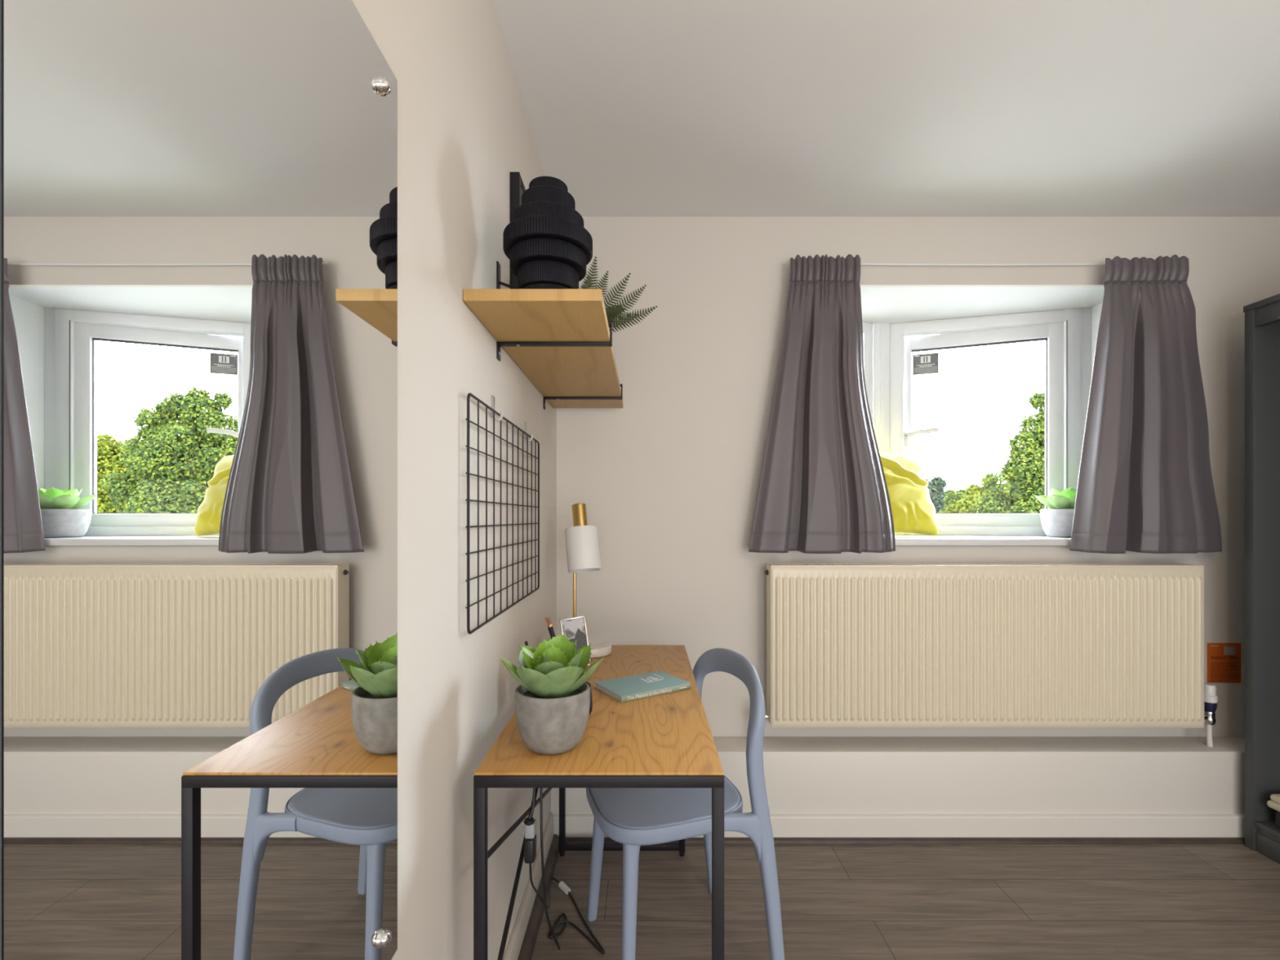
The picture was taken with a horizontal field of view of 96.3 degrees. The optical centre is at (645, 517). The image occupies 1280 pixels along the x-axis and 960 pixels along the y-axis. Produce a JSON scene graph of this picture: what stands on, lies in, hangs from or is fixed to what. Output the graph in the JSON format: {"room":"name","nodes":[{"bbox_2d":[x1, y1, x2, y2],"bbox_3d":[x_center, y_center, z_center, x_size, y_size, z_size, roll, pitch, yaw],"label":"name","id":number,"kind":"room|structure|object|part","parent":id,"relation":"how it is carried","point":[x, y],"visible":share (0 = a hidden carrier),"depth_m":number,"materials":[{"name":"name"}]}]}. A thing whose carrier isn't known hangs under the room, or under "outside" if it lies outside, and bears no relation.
{"room":"bedroom","nodes":[
{"label":"bedroom","id":0,"kind":"room"},
{"bbox_2d":[352,0,556,959],"bbox_3d":[-0.423,-0.002,-0.052,0.150,2.357,4.895,0,0,0],"label":"wall","id":1,"kind":"structure","parent":0,"point":[464,126],"depth_m":1.05,"materials":[{"name":"white paint"}]},
{"bbox_2d":[0,0,397,959],"bbox_3d":[-0.339,-0.004,0.541,0.024,1.185,0.481,0,0,1],"label":"wall mirror","id":2,"kind":"object","parent":1,"relation":"attached to","point":[198,198],"visible":1,"depth_m":0.43,"materials":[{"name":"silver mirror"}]},
{"bbox_2d":[491,395,503,421],"bbox_3d":[-0.336,-0.249,1.305,0.025,0.058,0.022,0,0,0],"label":"hook","id":3,"kind":"object","parent":1,"relation":"attached to","point":[496,418],"visible":0.84,"depth_m":1.30,"materials":[{"name":"white plastic"}]},
{"bbox_2d":[465,392,539,634],"bbox_3d":[-0.334,-0.009,1.438,0.007,0.460,0.725,0,0,0],"label":"grid panel","id":4,"kind":"object","parent":3,"relation":"hanging from","point":[468,500],"visible":1,"depth_m":1.38,"materials":[{"name":"black metal"}]},
{"bbox_2d":[502,814,553,959],"bbox_3d":[-0.340,1.127,-0.108,0.016,0.100,4.384,0,0,0],"label":"baseboard","id":5,"kind":"structure","parent":1,"relation":"attached to","point":[516,940],"depth_m":1.64,"materials":[{"name":"white paint"}]},
{"bbox_2d":[524,421,533,441],"bbox_3d":[-0.336,-0.249,1.655,0.025,0.058,0.022,0,0,0],"label":"hook","id":6,"kind":"object","parent":1,"relation":"attached to","point":[525,422],"visible":0.8,"depth_m":1.65,"materials":[{"name":"white plastic"}]},
{"bbox_2d":[517,834,559,959],"bbox_3d":[-0.332,1.177,-0.110,0.056,0.060,4.380,0,0,0],"label":"trim","id":7,"kind":"structure","parent":1,"relation":"attached to","point":[530,938],"depth_m":1.69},
{"bbox_2d":[463,261,623,409],"bbox_3d":[-0.213,-0.487,1.625,0.270,0.228,1.070,0,0,0],"label":"wall shelf","id":8,"kind":"object","parent":1,"relation":"attached to","point":[561,340],"visible":1,"depth_m":1.33,"materials":[{"name":"brown wood"}]},
{"bbox_2d":[510,172,525,288],"bbox_3d":[-0.335,-0.662,1.625,0.024,0.452,0.310,0,0,0],"label":"picture frame","id":9,"kind":"object","parent":8,"relation":"on","point":[517,185],"visible":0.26,"depth_m":1.47,"materials":[{"name":"black metal"}]},
{"bbox_2d":[520,186,523,204],"bbox_3d":[-0.336,-0.662,1.625,0.021,0.422,0.280,0,0,0],"label":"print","id":10,"kind":"object","parent":9,"relation":"attached to","point":[522,188],"depth_m":1.50,"materials":[{"name":"grey paper"}]},
{"bbox_2d":[502,176,592,288],"bbox_3d":[-0.201,-0.562,1.190,0.183,0.252,0.183,0,0,21],"label":"vase","id":11,"kind":"object","parent":8,"relation":"on","point":[547,244],"visible":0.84,"depth_m":1.13,"materials":[{"name":"black ceramic"}]},
{"bbox_2d":[578,256,657,333],"bbox_3d":[-0.120,-0.574,1.625,0.306,0.275,0.194,0,0,0],"label":"potted fern","id":12,"kind":"object","parent":8,"relation":"on","point":[612,311],"visible":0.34,"depth_m":1.58,"materials":[{"name":"green plant"}]},
{"bbox_2d":[550,813,1244,837],"bbox_3d":[1.176,1.131,2.092,3.048,0.093,0.017,0,0,0],"label":"baseboard","id":13,"kind":"structure","parent":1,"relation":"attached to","point":[577,825],"depth_m":2.08,"materials":[{"name":"white paint"}]},
{"bbox_2d":[565,837,1244,844],"bbox_3d":[1.176,1.177,2.084,3.048,0.032,0.032,0,0,0],"label":"trim","id":14,"kind":"structure","parent":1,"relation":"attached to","point":[691,840],"depth_m":2.08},
{"bbox_2d":[493,0,1279,216],"bbox_3d":[1.176,-1.255,-0.052,3.448,0.150,4.895,0,0,0],"label":"ceiling","id":15,"kind":"structure","parent":0,"point":[641,108],"depth_m":1.64,"materials":[{"name":"white paint"}]},
{"bbox_2d":[531,844,1279,959],"bbox_3d":[1.176,1.252,-0.052,3.448,0.150,4.895,0,0,0],"label":"floor","id":16,"kind":"structure","parent":0,"point":[838,901],"depth_m":1.75,"materials":[{"name":"brown wood"}]},
{"bbox_2d":[524,787,604,954],"bbox_3d":[-0.207,0.828,1.585,0.198,0.704,0.555,0,0,0],"label":"power cable","id":17,"kind":"object","parent":16,"relation":"on","point":[530,842],"visible":0.91,"depth_m":1.41,"materials":[{"name":"black plastic"}]},
{"bbox_2d":[558,881,570,894],"bbox_3d":[-0.255,1.168,1.810,0.017,0.023,0.044,0,0,-45],"label":"switch","id":18,"kind":"object","parent":17,"relation":"attached to","point":[562,885],"depth_m":1.80,"materials":[{"name":"white plastic"}]},
{"bbox_2d":[473,644,724,959],"bbox_3d":[-0.081,0.811,1.506,0.439,0.732,1.013,0,0,0],"label":"desk","id":19,"kind":"object","parent":16,"relation":"on","point":[664,740],"visible":0.8,"depth_m":1.08,"materials":[{"name":"brown wood"}]},
{"bbox_3d":[-0.290,0.808,1.010,0.020,0.714,0.020,0,0,0],"label":"leg","id":20,"kind":"part","parent":19,"relation":"part of","materials":[{"name":"black metal"}]},
{"bbox_2d":[498,632,604,755],"bbox_3d":[-0.182,0.337,1.118,0.175,0.216,0.176,0,0,43],"label":"potted succulent","id":21,"kind":"object","parent":19,"relation":"on","point":[553,695],"visible":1,"depth_m":1.07,"materials":[{"name":"green plant"}]},
{"bbox_2d":[515,682,590,755],"bbox_3d":[-0.180,0.388,1.116,0.145,0.114,0.145,0,0,0],"label":"pot","id":22,"kind":"object","parent":21,"relation":"on","point":[549,722],"depth_m":1.06,"materials":[{"name":"grey concrete"}]},
{"bbox_3d":[-0.290,0.808,2.002,0.020,0.714,0.020,0,0,0],"label":"leg","id":23,"kind":"part","parent":19,"relation":"part of","materials":[{"name":"black metal"}]},
{"bbox_2d":[559,615,592,666],"bbox_3d":[-0.193,0.369,1.713,0.113,0.151,0.066,0,0,-34],"label":"photo frame","id":24,"kind":"object","parent":19,"relation":"on","point":[575,628],"visible":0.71,"depth_m":1.71,"materials":[{"name":"white paper"}]},
{"bbox_2d":[564,502,611,657],"bbox_3d":[-0.188,0.198,1.886,0.154,0.494,0.158,0,0,0],"label":"table lamp","id":25,"kind":"object","parent":19,"relation":"on","point":[582,544],"visible":0.77,"depth_m":1.84,"materials":[{"name":"white metal"}]},
{"bbox_3d":[-0.204,0.103,1.873,0.108,0.159,0.136,0,0,-29],"label":"lamp shade","id":26,"kind":"part","parent":25,"relation":"part of","materials":[{"name":"white fabric"}]},
{"bbox_2d":[585,681,592,715],"bbox_3d":[-0.160,0.410,1.292,0.082,0.069,0.081,0,0,0],"label":"jar","id":27,"kind":"object","parent":19,"relation":"on","point":[588,683],"visible":0.11,"depth_m":1.28,"materials":[{"name":"black glass"}]},
{"bbox_3d":[-0.081,0.461,1.010,0.436,0.021,0.021,0,0,0],"label":"rail","id":28,"kind":"part","parent":19,"relation":"part of","materials":[{"name":"black metal"}]},
{"bbox_3d":[-0.081,1.147,2.002,0.398,0.020,0.020,0,0,0],"label":"rail","id":29,"kind":"part","parent":19,"relation":"part of","materials":[{"name":"black metal"}]},
{"bbox_2d":[594,671,691,702],"bbox_3d":[-0.008,0.437,1.497,0.210,0.016,0.145,0,0,-33],"label":"book","id":30,"kind":"object","parent":19,"relation":"on","point":[633,687],"visible":1,"depth_m":1.47,"materials":[{"name":"teal paper"}]},
{"bbox_2d":[640,674,663,682],"bbox_3d":[0.016,0.429,1.537,0.058,0.001,0.062,0,0,-33],"label":"print","id":31,"kind":"object","parent":30,"relation":"on","point":[643,677],"depth_m":1.53,"materials":[{"name":"white paper"}]},
{"bbox_3d":[0.128,0.808,2.002,0.020,0.714,0.020,0,0,0],"label":"leg","id":32,"kind":"part","parent":19,"relation":"part of","materials":[{"name":"black metal"}]},
{"bbox_3d":[0.128,0.808,1.010,0.020,0.714,0.020,0,0,0],"label":"leg","id":33,"kind":"part","parent":19,"relation":"part of","materials":[{"name":"black metal"}]},
{"bbox_3d":[-0.213,0.384,1.470,0.070,0.122,0.070,0,0,0],"label":"pot","id":34,"kind":"object","parent":19,"relation":"on","visible":0},
{"bbox_2d":[545,617,555,639],"bbox_3d":[-0.225,0.342,1.466,0.063,0.178,0.013,0,0,-20],"label":"brush","id":35,"kind":"object","parent":34,"relation":"in","point":[549,625],"visible":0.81,"depth_m":1.46,"materials":[{"name":"black plastic"}]},
{"bbox_3d":[-0.222,0.353,1.468,0.057,0.156,0.013,0,0,-20],"label":"handle","id":36,"kind":"part","parent":35,"relation":"part of","materials":[{"name":"black plastic"}]},
{"bbox_2d":[586,648,784,959],"bbox_3d":[0.075,0.777,1.553,0.451,0.799,0.435,0,0,-17],"label":"dining chair","id":37,"kind":"object","parent":16,"relation":"on","point":[634,818],"visible":0.74,"depth_m":1.40,"materials":[{"name":"blue plastic"}]},
{"bbox_3d":[-0.135,0.962,1.666,0.092,0.430,0.047,0,0,41],"label":"leg","id":38,"kind":"part","parent":37,"relation":"part of","materials":[{"name":"blue plastic"}]},
{"bbox_3d":[-0.036,0.962,1.342,0.047,0.430,0.092,0,0,15],"label":"leg","id":39,"kind":"part","parent":37,"relation":"part of","materials":[{"name":"blue plastic"}]},
{"bbox_3d":[0.046,0.731,1.544,0.379,0.012,0.368,0,0,-17],"label":"seat","id":40,"kind":"part","parent":37,"relation":"part of","materials":[{"name":"blue plastic"}]},
{"bbox_3d":[0.046,0.779,1.544,0.391,0.136,0.422,0,0,-17],"label":"seat frame","id":41,"kind":"part","parent":37,"relation":"part of","materials":[{"name":"blue plastic"}]},
{"bbox_3d":[0.191,0.945,1.796,0.089,0.465,0.033,0,0,-24],"label":"leg","id":42,"kind":"part","parent":37,"relation":"part of","materials":[{"name":"blue plastic"}]},
{"bbox_3d":[0.229,0.556,1.601,0.079,0.356,0.435,0,0,-17],"label":"backrest","id":43,"kind":"part","parent":37,"relation":"part of","materials":[{"name":"blue plastic"}]},
{"bbox_3d":[0.306,0.945,1.417,0.089,0.465,0.033,0,0,-10],"label":"leg","id":44,"kind":"part","parent":37,"relation":"part of","materials":[{"name":"blue plastic"}]},
{"bbox_2d":[1243,293,1279,863],"bbox_3d":[2.418,0.208,1.549,0.543,1.937,1.022,0,0,0],"label":"tall cabinet","id":45,"kind":"object","parent":16,"relation":"on","point":[1262,317],"visible":1,"depth_m":2.03,"materials":[{"name":"grey paint"}]},
{"bbox_2d":[1255,821,1279,838],"bbox_3d":[2.409,1.080,1.554,0.510,0.018,0.944,0,0,0],"label":"shelf","id":46,"kind":"object","parent":45,"relation":"attached to","point":[1268,828],"depth_m":2.00,"materials":[{"name":"grey paint"}]},
{"bbox_2d":[1275,810,1279,828],"bbox_3d":[2.390,1.038,1.802,0.420,0.066,0.365,0,0,0],"label":"storage box","id":47,"kind":"object","parent":45,"relation":"on","point":[1277,813],"visible":0.82,"depth_m":1.98,"materials":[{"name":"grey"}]},
{"bbox_2d":[1266,794,1279,812],"bbox_3d":[2.380,0.980,1.789,0.440,0.050,0.418,0,0,0],"label":"folded throw","id":48,"kind":"object","parent":47,"relation":"on","point":[1274,803],"visible":1,"depth_m":1.97,"materials":[{"name":"beige fabric"}]},
{"bbox_2d":[556,216,1279,737],"bbox_3d":[1.176,-0.002,2.255,3.048,2.357,0.020,0,0,0],"label":"wall","id":49,"kind":"structure","parent":0,"point":[668,479],"depth_m":2.25,"materials":[{"name":"white paint"}]},
{"bbox_2d":[862,321,872,422],"bbox_3d":[0.865,-0.416,2.619,0.429,0.993,0.065,0,0,-28],"label":"window","id":50,"kind":"structure","parent":49,"relation":"in","point":[867,327],"depth_m":2.68,"materials":[{"name":"white plastic"}]},
{"bbox_2d":[872,323,889,453],"bbox_3d":[1.108,-0.416,2.723,0.096,0.993,0.084,0,0,0],"label":"trim","id":51,"kind":"structure","parent":49,"relation":"attached to","point":[881,331],"depth_m":2.68,"materials":[{"name":"white paint"}]},
{"bbox_2d":[550,737,1244,813],"bbox_3d":[1.176,1.016,2.172,3.048,0.321,0.145,0,0,0],"label":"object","id":52,"kind":"structure","parent":49,"relation":"attached to","point":[802,775],"depth_m":2.10,"materials":[{"name":"white paint"}]},
{"bbox_2d":[860,286,1104,324],"bbox_3d":[1.312,-0.963,2.522,1.424,0.100,0.515,0,0,0],"label":"trim","id":53,"kind":"structure","parent":49,"relation":"attached to","point":[879,304],"depth_m":2.42,"materials":[{"name":"white paint"}]},
{"bbox_2d":[860,262,1105,265],"bbox_3d":[1.295,-0.993,2.233,1.460,0.027,0.025,0,0,0],"label":"wire","id":54,"kind":"object","parent":49,"relation":"attached to","point":[861,264],"visible":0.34,"depth_m":2.22,"materials":[{"name":"white plastic"}]},
{"bbox_2d":[748,253,895,553],"bbox_3d":[0.669,-0.430,2.152,0.563,1.123,0.075,0,0,0],"label":"curtain","id":55,"kind":"object","parent":54,"relation":"hanging from","point":[823,487],"visible":1,"depth_m":2.15,"materials":[{"name":"grey fabric"}]},
{"bbox_2d":[1069,254,1222,553],"bbox_3d":[1.898,-0.429,2.158,0.556,1.122,0.083,0,0,0],"label":"curtain","id":56,"kind":"object","parent":54,"relation":"hanging from","point":[1145,484],"visible":1,"depth_m":2.14,"materials":[{"name":"grey fabric"}]},
{"bbox_2d":[894,534,1071,546],"bbox_3d":[1.312,0.094,2.497,1.424,0.028,0.567,0,0,0],"label":"windowsill","id":57,"kind":"structure","parent":49,"relation":"attached to","point":[900,540],"depth_m":2.21,"materials":[{"name":"white paint"}]},
{"bbox_2d":[879,451,937,536],"bbox_3d":[1.071,-0.111,2.442,0.386,0.381,0.204,0,0,-18],"label":"cushion","id":58,"kind":"object","parent":57,"relation":"on","point":[913,511],"visible":0.54,"depth_m":2.40,"materials":[{"name":"yellow fabric"}]},
{"bbox_2d":[1033,486,1076,537],"bbox_3d":[1.744,-0.024,2.361,0.246,0.207,0.238,0,0,0],"label":"potted succulent","id":59,"kind":"object","parent":57,"relation":"on","point":[1056,522],"visible":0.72,"depth_m":2.32,"materials":[{"name":"white ceramic"}]},
{"bbox_2d":[889,307,1091,536],"bbox_3d":[1.558,-0.416,2.648,0.814,0.993,0.134,0,0,15],"label":"window","id":60,"kind":"structure","parent":49,"relation":"in","point":[1066,334],"depth_m":2.56,"materials":[{"name":"white plastic"}]},
{"bbox_3d":[1.291,-0.381,2.687,0.151,0.076,0.039,0,0,34],"label":"handle","id":61,"kind":"part","parent":60,"relation":"part of","materials":[{"name":"white plastic"}]},
{"bbox_2d":[912,352,938,375],"bbox_3d":[1.335,-0.734,2.732,0.112,0.098,0.001,0,0,20],"label":"window sticker","id":62,"kind":"object","parent":60,"relation":"attached to","point":[924,363],"visible":1,"depth_m":2.73,"materials":[{"name":"grey"}]},
{"bbox_2d":[764,563,1217,746],"bbox_3d":[1.272,0.515,2.175,1.732,0.682,0.140,0,0,0],"label":"radiator","id":63,"kind":"object","parent":49,"relation":"attached to","point":[849,645],"visible":0.98,"depth_m":2.11,"materials":[{"name":"beige metal"}]},
{"bbox_3d":[0.465,0.470,2.158,0.004,0.588,0.081,0,0,0],"label":"panel","id":64,"kind":"part","parent":63,"relation":"part of","materials":[{"name":"beige metal"}]},
{"bbox_2d":[766,563,1204,566],"bbox_3d":[1.264,0.177,2.157,1.600,0.007,0.082,0,0,0],"label":"grille","id":65,"kind":"object","parent":63,"relation":"attached to","point":[767,564],"depth_m":2.12,"materials":[{"name":"beige metal"}]},
{"bbox_2d":[1091,302,1102,376],"bbox_3d":[1.312,-0.406,2.413,1.404,1.013,0.295,0,0,0],"label":"trim","id":66,"kind":"structure","parent":49,"relation":"attached to","point":[1096,309],"depth_m":2.47,"materials":[{"name":"white paint"}]},
{"bbox_2d":[1206,643,1240,683],"bbox_3d":[2.264,0.567,2.244,0.131,0.156,0.003,0,0,0],"label":"card","id":67,"kind":"object","parent":49,"relation":"attached to","point":[1223,660],"visible":1,"depth_m":2.24,"materials":[{"name":"orange paper"}]},
{"bbox_2d":[1210,662,1237,680],"bbox_3d":[2.264,0.602,2.242,0.105,0.070,0.001,0,0,0],"label":"print","id":68,"kind":"object","parent":67,"relation":"attached to","point":[1219,671],"depth_m":2.24,"materials":[{"name":"brown paper"}]},
{"bbox_3d":[2.285,0.519,2.242,0.044,0.032,0.001,0,0,0],"label":"blank panel","id":69,"kind":"part","parent":67,"relation":"part of","materials":[{"name":"grey paper"}]},
{"bbox_2d":[1040,508,1074,537],"bbox_3d":[1.745,0.022,2.365,0.193,0.116,0.193,0,0,0],"label":"pot","id":70,"kind":"object","parent":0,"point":[1055,522],"depth_m":2.32,"materials":[{"name":"ceramic"}]},
{"label":"outside","id":71,"kind":"structure","parent":0,"visible":0},
{"bbox_3d":[10.000,4.477,46.600,140.000,0.200,86.800,0,0,0],"label":"ground","id":72,"kind":"structure","parent":71,"visible":0},
{"bbox_2d":[925,474,946,513],"bbox_3d":[20.071,0.658,40.191,2.827,7.441,2.904,0,0,-14],"label":"tree","id":73,"kind":"object","parent":72,"relation":"on","point":[935,486],"visible":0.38,"depth_m":39.54,"materials":[{"name":"green plant"}]},
{"bbox_2d":[941,487,967,512],"bbox_3d":[19.552,1.236,36.282,2.241,6.285,2.228,0,0,0],"label":"tree","id":74,"kind":"object","parent":72,"relation":"on","point":[951,496],"visible":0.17,"depth_m":35.79,"materials":[{"name":"green plant"}]},
{"bbox_2d":[937,494,987,513],"bbox_3d":[10.175,1.812,17.958,2.130,5.132,1.419,0,0,7],"label":"bush","id":75,"kind":"object","parent":72,"relation":"on","point":[967,504],"visible":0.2,"depth_m":17.67,"materials":[{"name":"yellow plant"}]},
{"bbox_2d":[964,472,1001,503],"bbox_3d":[18.331,0.961,30.761,2.180,6.836,2.335,0,0,0],"label":"tree","id":76,"kind":"object","parent":72,"relation":"on","point":[972,489],"visible":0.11,"depth_m":30.87,"materials":[{"name":"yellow plant"}]},
{"bbox_2d":[975,390,1044,512],"bbox_3d":[9.692,0.707,13.001,3.918,7.344,2.265,0,0,-23],"label":"broadleaf tree","id":77,"kind":"object","parent":72,"relation":"on","point":[1024,473],"visible":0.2,"depth_m":12.76,"materials":[{"name":"green plant"}]}
]}

